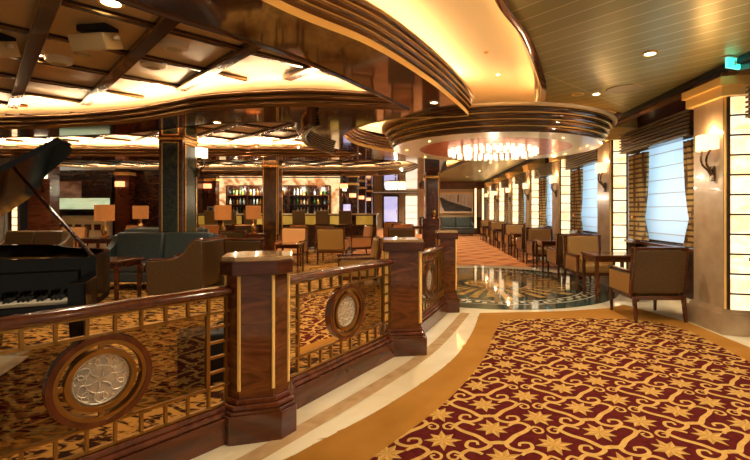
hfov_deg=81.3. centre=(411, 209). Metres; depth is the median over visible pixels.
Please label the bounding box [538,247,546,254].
seat cushion
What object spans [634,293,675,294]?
seat cushion
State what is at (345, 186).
wall sconce
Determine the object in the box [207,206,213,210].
cash register
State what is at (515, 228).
armchair
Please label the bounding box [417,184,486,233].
wall
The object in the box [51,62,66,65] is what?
speaker grille
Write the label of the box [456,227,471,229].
seat cushion
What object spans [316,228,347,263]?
armchair
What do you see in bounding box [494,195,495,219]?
curtain
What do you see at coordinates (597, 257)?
side table
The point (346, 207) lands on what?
cash register
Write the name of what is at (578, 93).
recessed light
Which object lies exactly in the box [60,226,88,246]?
armchair
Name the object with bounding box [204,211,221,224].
bar stool
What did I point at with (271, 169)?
column
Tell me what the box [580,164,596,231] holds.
window blind
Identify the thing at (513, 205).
pier
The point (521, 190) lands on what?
curtain
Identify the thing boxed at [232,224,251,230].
side table
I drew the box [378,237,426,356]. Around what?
post
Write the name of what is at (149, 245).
cushion
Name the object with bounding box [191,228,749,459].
floor
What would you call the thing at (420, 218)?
trim
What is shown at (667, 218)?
window blind
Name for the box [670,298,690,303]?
baseboard
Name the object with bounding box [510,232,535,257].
side table
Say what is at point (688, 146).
curtain
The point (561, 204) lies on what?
pier
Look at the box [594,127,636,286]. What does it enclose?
pier
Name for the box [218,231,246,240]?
armchair
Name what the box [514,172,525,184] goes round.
window valance
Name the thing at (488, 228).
armchair
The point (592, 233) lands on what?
trim
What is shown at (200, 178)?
wall
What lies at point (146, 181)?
wall
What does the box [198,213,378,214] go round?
countertop
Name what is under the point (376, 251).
armchair
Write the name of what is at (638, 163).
curtain
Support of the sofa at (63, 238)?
on the carpet at (71, 445)
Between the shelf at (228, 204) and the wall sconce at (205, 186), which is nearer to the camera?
the wall sconce at (205, 186)
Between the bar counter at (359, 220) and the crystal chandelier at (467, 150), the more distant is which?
the bar counter at (359, 220)
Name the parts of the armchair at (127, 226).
backrest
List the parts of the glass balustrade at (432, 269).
glass pane, rail, handrail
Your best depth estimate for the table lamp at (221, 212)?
10.30 m
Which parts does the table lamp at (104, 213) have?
lamp shade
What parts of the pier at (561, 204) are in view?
light panel, panel frame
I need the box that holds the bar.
[219,178,339,212]
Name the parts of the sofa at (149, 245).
arm, seat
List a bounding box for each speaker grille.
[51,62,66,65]
[146,66,159,69]
[166,47,180,52]
[611,86,636,92]
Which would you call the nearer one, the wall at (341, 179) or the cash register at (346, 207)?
the cash register at (346, 207)
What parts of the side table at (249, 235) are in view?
leg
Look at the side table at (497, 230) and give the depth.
15.57 m
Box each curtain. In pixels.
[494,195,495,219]
[505,189,507,220]
[519,184,523,223]
[539,178,546,226]
[571,169,582,231]
[629,152,648,240]
[683,139,693,246]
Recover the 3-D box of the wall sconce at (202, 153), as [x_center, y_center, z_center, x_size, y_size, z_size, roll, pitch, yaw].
[-4.127,-0.930,8.550,0.187,0.566,0.330,0,0,0]
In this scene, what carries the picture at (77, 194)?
attached to the wall at (146, 181)
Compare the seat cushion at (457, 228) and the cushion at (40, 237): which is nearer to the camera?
the cushion at (40, 237)
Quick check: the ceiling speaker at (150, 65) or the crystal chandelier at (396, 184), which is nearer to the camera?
the ceiling speaker at (150, 65)
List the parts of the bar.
onyx panel, cornice, onyx panel, panel, onyx panel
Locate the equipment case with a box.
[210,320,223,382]
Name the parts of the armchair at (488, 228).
frame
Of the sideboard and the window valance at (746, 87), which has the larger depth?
the sideboard
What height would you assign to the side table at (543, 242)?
0.680 m
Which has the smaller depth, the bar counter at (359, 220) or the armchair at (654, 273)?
the armchair at (654, 273)
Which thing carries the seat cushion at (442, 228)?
on the sofa at (460, 224)
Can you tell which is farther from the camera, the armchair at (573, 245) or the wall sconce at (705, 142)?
the armchair at (573, 245)
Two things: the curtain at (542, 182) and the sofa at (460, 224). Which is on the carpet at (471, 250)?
the sofa at (460, 224)
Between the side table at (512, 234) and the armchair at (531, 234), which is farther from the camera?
the side table at (512, 234)
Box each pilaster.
[10,156,27,230]
[28,163,60,230]
[114,169,135,234]
[201,175,219,210]
[347,180,358,212]
[359,185,366,212]
[366,188,372,212]
[473,187,477,233]
[481,187,484,219]
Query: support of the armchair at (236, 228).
on the carpet at (71, 445)
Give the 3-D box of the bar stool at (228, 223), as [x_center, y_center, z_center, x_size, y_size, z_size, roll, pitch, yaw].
[-6.165,0.682,14.931,0.460,1.320,0.477,0,0,0]
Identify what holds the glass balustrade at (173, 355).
on the floor
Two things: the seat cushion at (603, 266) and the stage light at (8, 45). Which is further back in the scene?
the seat cushion at (603, 266)
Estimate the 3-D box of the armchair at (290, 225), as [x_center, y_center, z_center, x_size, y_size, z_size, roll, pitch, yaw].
[-3.616,0.892,13.211,0.700,0.899,0.704,0,0,20]
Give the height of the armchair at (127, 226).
0.899 m
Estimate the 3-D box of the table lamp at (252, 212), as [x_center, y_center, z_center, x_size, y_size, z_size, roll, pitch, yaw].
[-4.120,0.246,11.300,0.380,0.720,0.380,0,0,0]
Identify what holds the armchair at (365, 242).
on the carpet at (71, 445)
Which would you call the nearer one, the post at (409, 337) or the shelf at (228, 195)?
the post at (409, 337)
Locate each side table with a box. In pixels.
[78,237,112,247]
[110,257,144,300]
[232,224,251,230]
[246,233,266,250]
[275,242,304,273]
[483,225,487,241]
[494,228,500,247]
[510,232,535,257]
[534,239,563,272]
[580,251,638,301]
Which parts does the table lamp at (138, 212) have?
lamp shade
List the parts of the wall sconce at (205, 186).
lamp shade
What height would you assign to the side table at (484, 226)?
0.680 m
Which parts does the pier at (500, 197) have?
light panel, panel frame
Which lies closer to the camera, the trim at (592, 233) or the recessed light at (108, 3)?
the recessed light at (108, 3)
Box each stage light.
[0,32,20,57]
[67,23,122,50]
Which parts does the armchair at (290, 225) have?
backrest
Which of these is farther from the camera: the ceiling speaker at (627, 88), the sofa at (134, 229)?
the sofa at (134, 229)
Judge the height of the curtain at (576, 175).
1.425 m
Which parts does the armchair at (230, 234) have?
panel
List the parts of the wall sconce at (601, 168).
lamp shade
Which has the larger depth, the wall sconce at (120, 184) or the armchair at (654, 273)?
the wall sconce at (120, 184)
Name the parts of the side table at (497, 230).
leg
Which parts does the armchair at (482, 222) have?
backrest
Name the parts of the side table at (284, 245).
leg, leg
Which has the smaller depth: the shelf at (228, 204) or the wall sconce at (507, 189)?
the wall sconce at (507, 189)
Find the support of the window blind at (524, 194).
attached to the wall at (689, 293)
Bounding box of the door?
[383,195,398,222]
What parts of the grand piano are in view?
leg, iron plate, lid, leg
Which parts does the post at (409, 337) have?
moulding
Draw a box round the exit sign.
[721,55,740,69]
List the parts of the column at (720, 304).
panel frame, light panel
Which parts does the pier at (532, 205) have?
panel frame, light panel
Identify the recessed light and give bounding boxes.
[96,0,124,8]
[572,92,583,95]
[642,50,657,56]
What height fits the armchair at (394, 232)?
0.899 m
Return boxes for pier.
[485,182,493,219]
[494,178,507,223]
[505,172,522,223]
[522,164,542,226]
[549,155,576,238]
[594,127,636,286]
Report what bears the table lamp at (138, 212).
on the side table
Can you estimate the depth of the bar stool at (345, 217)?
14.73 m
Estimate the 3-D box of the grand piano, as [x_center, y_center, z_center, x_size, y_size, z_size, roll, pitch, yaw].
[-3.295,0.391,3.496,1.522,1.902,2.040,0,0,-25]
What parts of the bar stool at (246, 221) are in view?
backrest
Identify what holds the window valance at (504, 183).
attached to the wall at (689, 293)
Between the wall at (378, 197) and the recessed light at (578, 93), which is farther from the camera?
the wall at (378, 197)
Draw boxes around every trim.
[419,182,483,188]
[419,217,480,233]
[483,51,749,183]
[569,231,596,234]
[624,239,693,251]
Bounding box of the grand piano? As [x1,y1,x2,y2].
[0,137,109,363]
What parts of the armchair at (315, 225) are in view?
panel, frame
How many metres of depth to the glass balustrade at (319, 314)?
3.37 m
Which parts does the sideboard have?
drawer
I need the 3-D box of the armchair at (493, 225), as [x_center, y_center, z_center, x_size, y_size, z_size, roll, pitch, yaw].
[3.284,0.892,16.242,0.660,0.899,0.704,0,0,2]
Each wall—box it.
[60,170,158,234]
[198,175,203,212]
[339,178,342,210]
[343,180,373,212]
[374,193,416,227]
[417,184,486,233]
[525,113,693,298]
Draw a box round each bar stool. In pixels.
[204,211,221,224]
[224,211,236,230]
[243,211,260,232]
[292,211,307,225]
[315,211,328,249]
[339,211,353,235]
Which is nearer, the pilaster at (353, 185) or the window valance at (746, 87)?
the window valance at (746, 87)
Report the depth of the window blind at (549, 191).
12.98 m
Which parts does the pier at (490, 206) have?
panel frame, light panel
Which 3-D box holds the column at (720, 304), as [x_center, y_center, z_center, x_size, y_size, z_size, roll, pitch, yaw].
[3.585,-0.040,4.965,0.550,2.780,0.750,0,0,0]
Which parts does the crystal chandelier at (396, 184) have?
mounting plate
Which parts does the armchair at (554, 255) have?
arm panel, seat frame, leg, panel, frame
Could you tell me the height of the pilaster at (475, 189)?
2.600 m
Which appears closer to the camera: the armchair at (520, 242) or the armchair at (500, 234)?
the armchair at (520, 242)
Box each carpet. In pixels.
[0,251,381,459]
[283,305,749,459]
[353,228,556,267]
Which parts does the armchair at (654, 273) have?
leg, armrest, arm panel, leg, seat frame, leg, frame, backrest, panel, leg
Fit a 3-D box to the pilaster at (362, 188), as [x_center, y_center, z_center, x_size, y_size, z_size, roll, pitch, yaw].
[-2.620,0.015,22.800,0.460,2.670,0.560,0,0,0]
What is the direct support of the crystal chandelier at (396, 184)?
hanging from the ceiling
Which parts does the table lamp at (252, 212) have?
lamp shade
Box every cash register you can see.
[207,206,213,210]
[343,204,350,210]
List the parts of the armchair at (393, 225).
backrest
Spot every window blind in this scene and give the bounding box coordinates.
[524,194,525,222]
[546,177,551,225]
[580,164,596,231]
[640,137,693,242]
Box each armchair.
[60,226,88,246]
[107,225,145,246]
[198,225,220,233]
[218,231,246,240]
[223,238,263,253]
[234,226,263,241]
[272,228,308,266]
[276,224,308,253]
[314,224,334,252]
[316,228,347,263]
[337,236,381,284]
[345,225,374,256]
[383,222,401,236]
[388,228,414,236]
[392,224,413,229]
[480,220,496,240]
[486,221,504,243]
[490,222,506,246]
[498,224,516,251]
[504,224,524,254]
[516,227,547,262]
[525,228,555,267]
[546,233,591,281]
[563,235,614,291]
[608,247,688,322]
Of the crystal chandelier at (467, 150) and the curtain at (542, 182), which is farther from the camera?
the curtain at (542, 182)
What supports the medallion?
on the floor
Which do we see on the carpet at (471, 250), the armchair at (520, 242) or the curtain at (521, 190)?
the armchair at (520, 242)
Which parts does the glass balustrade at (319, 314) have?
glass pane, rail, handrail, emblem glass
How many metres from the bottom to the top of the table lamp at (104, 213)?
0.720 m
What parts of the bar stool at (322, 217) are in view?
backrest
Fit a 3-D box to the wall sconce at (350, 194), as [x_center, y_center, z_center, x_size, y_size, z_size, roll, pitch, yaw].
[-2.620,-0.472,19.160,0.300,0.515,0.170,0,0,0]
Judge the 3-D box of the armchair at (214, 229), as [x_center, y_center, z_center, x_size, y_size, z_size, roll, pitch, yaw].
[-6.150,0.892,12.912,0.700,0.899,0.704,0,0,0]
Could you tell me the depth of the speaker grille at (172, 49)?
4.54 m
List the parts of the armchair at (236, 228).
panel, frame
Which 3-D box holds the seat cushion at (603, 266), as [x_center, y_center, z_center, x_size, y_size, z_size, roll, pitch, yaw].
[3.019,0.972,7.410,0.510,0.140,0.540,0,0,2]
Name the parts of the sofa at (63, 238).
arm, arm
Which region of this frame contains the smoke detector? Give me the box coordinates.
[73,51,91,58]
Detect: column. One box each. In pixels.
[157,126,198,232]
[262,160,282,250]
[422,165,439,255]
[682,75,749,336]
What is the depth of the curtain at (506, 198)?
18.83 m
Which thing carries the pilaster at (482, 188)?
on the floor
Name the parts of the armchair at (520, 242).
arm panel, panel, frame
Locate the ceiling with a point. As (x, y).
(333, 72)
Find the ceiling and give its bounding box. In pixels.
[0,0,749,191]
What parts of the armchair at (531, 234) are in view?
arm panel, leg, frame, backrest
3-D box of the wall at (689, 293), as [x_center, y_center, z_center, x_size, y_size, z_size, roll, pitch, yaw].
[4.218,-0.400,11.850,0.290,3.500,24.720,0,0,2]
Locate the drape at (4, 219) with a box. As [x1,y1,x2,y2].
[0,158,9,240]
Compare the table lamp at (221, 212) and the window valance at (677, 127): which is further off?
the table lamp at (221, 212)
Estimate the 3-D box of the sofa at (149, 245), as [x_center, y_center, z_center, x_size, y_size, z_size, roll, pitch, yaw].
[-4.450,0.871,7.605,1.950,0.942,0.810,0,0,0]
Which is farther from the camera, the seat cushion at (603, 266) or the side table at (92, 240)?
the side table at (92, 240)
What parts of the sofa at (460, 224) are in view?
seat, arm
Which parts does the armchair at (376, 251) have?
armrest, arm panel, armrest, arm panel, seat frame, backrest, frame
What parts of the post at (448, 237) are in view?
moulding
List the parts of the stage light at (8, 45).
knob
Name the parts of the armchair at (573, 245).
leg, arm panel, armrest, leg, frame, backrest, seat frame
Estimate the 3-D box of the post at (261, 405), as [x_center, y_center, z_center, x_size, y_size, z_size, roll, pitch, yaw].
[-0.965,0.812,2.740,0.460,1.075,0.460,0,0,-15]
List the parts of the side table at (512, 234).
leg, leg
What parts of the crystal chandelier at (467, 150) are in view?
crystal rod, crystal rod, ceiling canopy, canopy lid, crystal rod, crystal rod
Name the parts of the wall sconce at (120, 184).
lamp shade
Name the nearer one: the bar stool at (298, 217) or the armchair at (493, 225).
the bar stool at (298, 217)
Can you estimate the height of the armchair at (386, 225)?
0.899 m
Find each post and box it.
[220,250,296,446]
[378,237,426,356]
[435,230,459,312]
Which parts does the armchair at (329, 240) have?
panel, frame, seat frame, arm panel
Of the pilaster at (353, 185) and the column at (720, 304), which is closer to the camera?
the column at (720, 304)
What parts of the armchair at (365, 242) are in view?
seat frame, arm panel, backrest, frame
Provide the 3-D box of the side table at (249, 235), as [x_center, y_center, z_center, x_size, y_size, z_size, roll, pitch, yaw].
[-4.120,0.975,11.300,0.544,0.734,0.480,0,0,0]
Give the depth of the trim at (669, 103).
6.13 m
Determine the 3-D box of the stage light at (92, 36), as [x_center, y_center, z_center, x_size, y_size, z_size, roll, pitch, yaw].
[-2.977,-1.623,4.136,0.433,0.255,0.251,0,0,8]
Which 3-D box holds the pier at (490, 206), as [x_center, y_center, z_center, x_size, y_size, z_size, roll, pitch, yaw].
[4.112,-0.040,22.545,0.550,2.780,0.750,0,0,0]
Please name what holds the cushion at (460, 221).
on the sofa at (460, 224)
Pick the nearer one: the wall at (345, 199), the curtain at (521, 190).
the curtain at (521, 190)
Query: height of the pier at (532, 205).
2.780 m
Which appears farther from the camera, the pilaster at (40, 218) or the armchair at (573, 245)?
the pilaster at (40, 218)
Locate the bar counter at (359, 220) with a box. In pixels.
[198,213,378,246]
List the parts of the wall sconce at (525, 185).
lamp shade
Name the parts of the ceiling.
trim, trim, trim, coffer panel, trim, trim, trim, trim, trim, trim, trim, trim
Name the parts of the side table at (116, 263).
leg, leg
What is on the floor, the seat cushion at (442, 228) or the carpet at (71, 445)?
the carpet at (71, 445)
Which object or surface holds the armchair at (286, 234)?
on the carpet at (71, 445)
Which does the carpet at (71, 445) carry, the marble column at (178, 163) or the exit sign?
the marble column at (178, 163)
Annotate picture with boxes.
[60,177,114,211]
[440,192,472,212]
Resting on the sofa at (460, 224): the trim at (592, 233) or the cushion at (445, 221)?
the cushion at (445, 221)
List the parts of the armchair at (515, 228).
leg, backrest, frame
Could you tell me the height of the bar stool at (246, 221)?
1.320 m
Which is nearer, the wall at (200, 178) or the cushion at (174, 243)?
the cushion at (174, 243)
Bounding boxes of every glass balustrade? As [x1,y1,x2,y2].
[0,285,231,459]
[290,258,394,408]
[421,244,447,333]
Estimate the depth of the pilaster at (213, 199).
16.75 m
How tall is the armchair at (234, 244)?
0.899 m
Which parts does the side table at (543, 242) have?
leg, leg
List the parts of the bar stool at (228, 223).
backrest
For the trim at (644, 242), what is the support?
attached to the wall at (689, 293)
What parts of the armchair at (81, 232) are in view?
backrest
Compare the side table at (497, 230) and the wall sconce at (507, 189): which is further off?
the wall sconce at (507, 189)
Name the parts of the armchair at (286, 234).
backrest, frame, arm panel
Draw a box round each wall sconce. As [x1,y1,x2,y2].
[40,174,47,191]
[115,181,124,197]
[195,147,207,176]
[203,184,210,196]
[340,184,347,196]
[349,193,355,204]
[506,188,509,201]
[523,183,528,199]
[549,176,556,196]
[595,162,606,191]
[696,133,718,180]
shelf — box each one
[228,195,328,195]
[228,204,328,204]
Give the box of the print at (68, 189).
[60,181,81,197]
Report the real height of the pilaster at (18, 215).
2.680 m
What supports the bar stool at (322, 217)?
on the floor
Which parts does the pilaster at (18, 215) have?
light panel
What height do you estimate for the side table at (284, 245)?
0.626 m
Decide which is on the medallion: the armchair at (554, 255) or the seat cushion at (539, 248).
the armchair at (554, 255)
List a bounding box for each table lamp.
[94,205,114,237]
[132,206,148,226]
[214,205,231,232]
[246,206,260,232]
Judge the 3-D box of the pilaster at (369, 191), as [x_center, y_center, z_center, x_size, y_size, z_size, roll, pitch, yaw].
[-2.620,0.015,26.400,0.460,2.670,0.560,0,0,0]
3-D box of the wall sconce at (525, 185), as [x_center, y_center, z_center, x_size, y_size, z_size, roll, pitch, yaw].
[3.575,-0.583,13.690,0.170,0.515,0.300,0,0,0]
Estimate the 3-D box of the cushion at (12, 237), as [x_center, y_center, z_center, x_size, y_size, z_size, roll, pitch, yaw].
[-8.308,0.680,9.260,0.610,0.485,0.214,0,0,0]
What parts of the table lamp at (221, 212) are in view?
lamp shade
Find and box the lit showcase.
[405,195,416,224]
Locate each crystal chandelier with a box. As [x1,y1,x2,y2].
[381,102,616,160]
[385,177,405,189]
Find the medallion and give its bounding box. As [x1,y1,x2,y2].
[429,268,618,309]
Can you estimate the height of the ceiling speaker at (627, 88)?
0.012 m
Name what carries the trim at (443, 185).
attached to the wall at (420, 192)
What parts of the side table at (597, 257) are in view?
leg, leg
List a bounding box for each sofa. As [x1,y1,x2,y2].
[0,231,73,246]
[105,232,221,282]
[125,227,209,231]
[440,217,473,235]
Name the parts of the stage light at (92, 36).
knob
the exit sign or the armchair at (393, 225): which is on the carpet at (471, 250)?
the armchair at (393, 225)
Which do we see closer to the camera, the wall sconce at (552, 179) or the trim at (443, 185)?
the wall sconce at (552, 179)
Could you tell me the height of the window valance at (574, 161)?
0.340 m
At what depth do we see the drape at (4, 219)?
10.95 m
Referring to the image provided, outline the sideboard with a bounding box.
[60,216,112,248]
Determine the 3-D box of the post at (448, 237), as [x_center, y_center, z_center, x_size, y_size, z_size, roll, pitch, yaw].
[0.460,0.812,5.860,0.310,1.075,0.310,0,0,-5]
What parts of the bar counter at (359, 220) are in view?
light panel, light panel, light panel, light panel, light panel, light panel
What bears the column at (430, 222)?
on the carpet at (471, 250)
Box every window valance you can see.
[491,183,495,190]
[501,179,507,187]
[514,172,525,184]
[534,162,551,178]
[564,149,596,169]
[619,109,693,154]
[745,85,749,118]
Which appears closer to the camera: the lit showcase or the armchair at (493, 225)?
the armchair at (493, 225)
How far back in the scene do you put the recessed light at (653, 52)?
4.37 m
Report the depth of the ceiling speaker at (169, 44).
4.49 m
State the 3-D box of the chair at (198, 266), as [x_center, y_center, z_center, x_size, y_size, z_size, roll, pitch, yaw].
[-3.427,0.872,6.660,0.862,0.940,0.840,0,0,0]
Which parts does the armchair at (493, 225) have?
backrest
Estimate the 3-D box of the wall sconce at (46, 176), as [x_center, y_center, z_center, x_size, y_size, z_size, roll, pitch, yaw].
[-9.323,-0.707,10.905,0.300,0.515,0.170,0,0,0]
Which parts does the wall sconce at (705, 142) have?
bracket arm, lamp shade, bracket arm, wall plate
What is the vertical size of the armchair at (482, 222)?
0.899 m
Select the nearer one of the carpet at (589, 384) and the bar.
the carpet at (589, 384)
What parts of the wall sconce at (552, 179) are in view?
lamp shade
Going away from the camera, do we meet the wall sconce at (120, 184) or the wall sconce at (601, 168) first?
the wall sconce at (601, 168)
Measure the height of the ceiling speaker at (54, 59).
0.074 m
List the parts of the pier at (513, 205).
light panel, panel frame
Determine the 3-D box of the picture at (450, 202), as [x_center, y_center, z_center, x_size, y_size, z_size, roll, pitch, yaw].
[2.420,-0.395,24.142,1.920,1.150,0.075,0,0,0]
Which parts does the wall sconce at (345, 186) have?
lamp shade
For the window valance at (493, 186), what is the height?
0.340 m
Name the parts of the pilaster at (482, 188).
light panel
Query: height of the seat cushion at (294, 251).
0.140 m
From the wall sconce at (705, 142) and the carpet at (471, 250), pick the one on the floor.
the carpet at (471, 250)
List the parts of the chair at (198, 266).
wood trim, arm panel, arm panel, backrest, rail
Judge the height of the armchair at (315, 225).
0.899 m
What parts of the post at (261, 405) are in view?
moulding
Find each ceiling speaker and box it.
[44,54,73,66]
[139,59,165,69]
[159,38,188,52]
[605,84,642,93]
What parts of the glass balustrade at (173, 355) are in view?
emblem glass, handrail, rail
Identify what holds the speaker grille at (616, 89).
attached to the ceiling speaker at (627, 88)
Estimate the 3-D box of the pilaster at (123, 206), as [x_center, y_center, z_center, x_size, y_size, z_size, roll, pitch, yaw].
[-9.333,0.010,14.150,0.511,2.680,0.360,0,0,0]
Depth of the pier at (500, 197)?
19.35 m
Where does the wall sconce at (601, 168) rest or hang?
attached to the pier at (612, 204)
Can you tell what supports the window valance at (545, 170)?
attached to the wall at (689, 293)
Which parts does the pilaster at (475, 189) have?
light panel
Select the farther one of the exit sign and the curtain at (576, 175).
the curtain at (576, 175)
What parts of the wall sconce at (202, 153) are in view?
lamp shade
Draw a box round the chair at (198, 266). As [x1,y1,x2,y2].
[145,235,226,302]
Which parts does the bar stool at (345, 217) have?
backrest, seat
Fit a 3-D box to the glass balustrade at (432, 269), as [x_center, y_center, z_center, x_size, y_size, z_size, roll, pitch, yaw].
[0.191,0.898,5.071,0.130,0.904,1.382,0,0,19]
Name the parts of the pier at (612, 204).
light panel, panel frame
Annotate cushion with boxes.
[5,231,35,244]
[34,231,67,244]
[115,232,164,259]
[163,232,213,257]
[278,249,296,253]
[441,217,455,226]
[441,227,456,229]
[456,217,470,226]
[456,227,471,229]
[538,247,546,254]
[579,261,608,272]
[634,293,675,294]

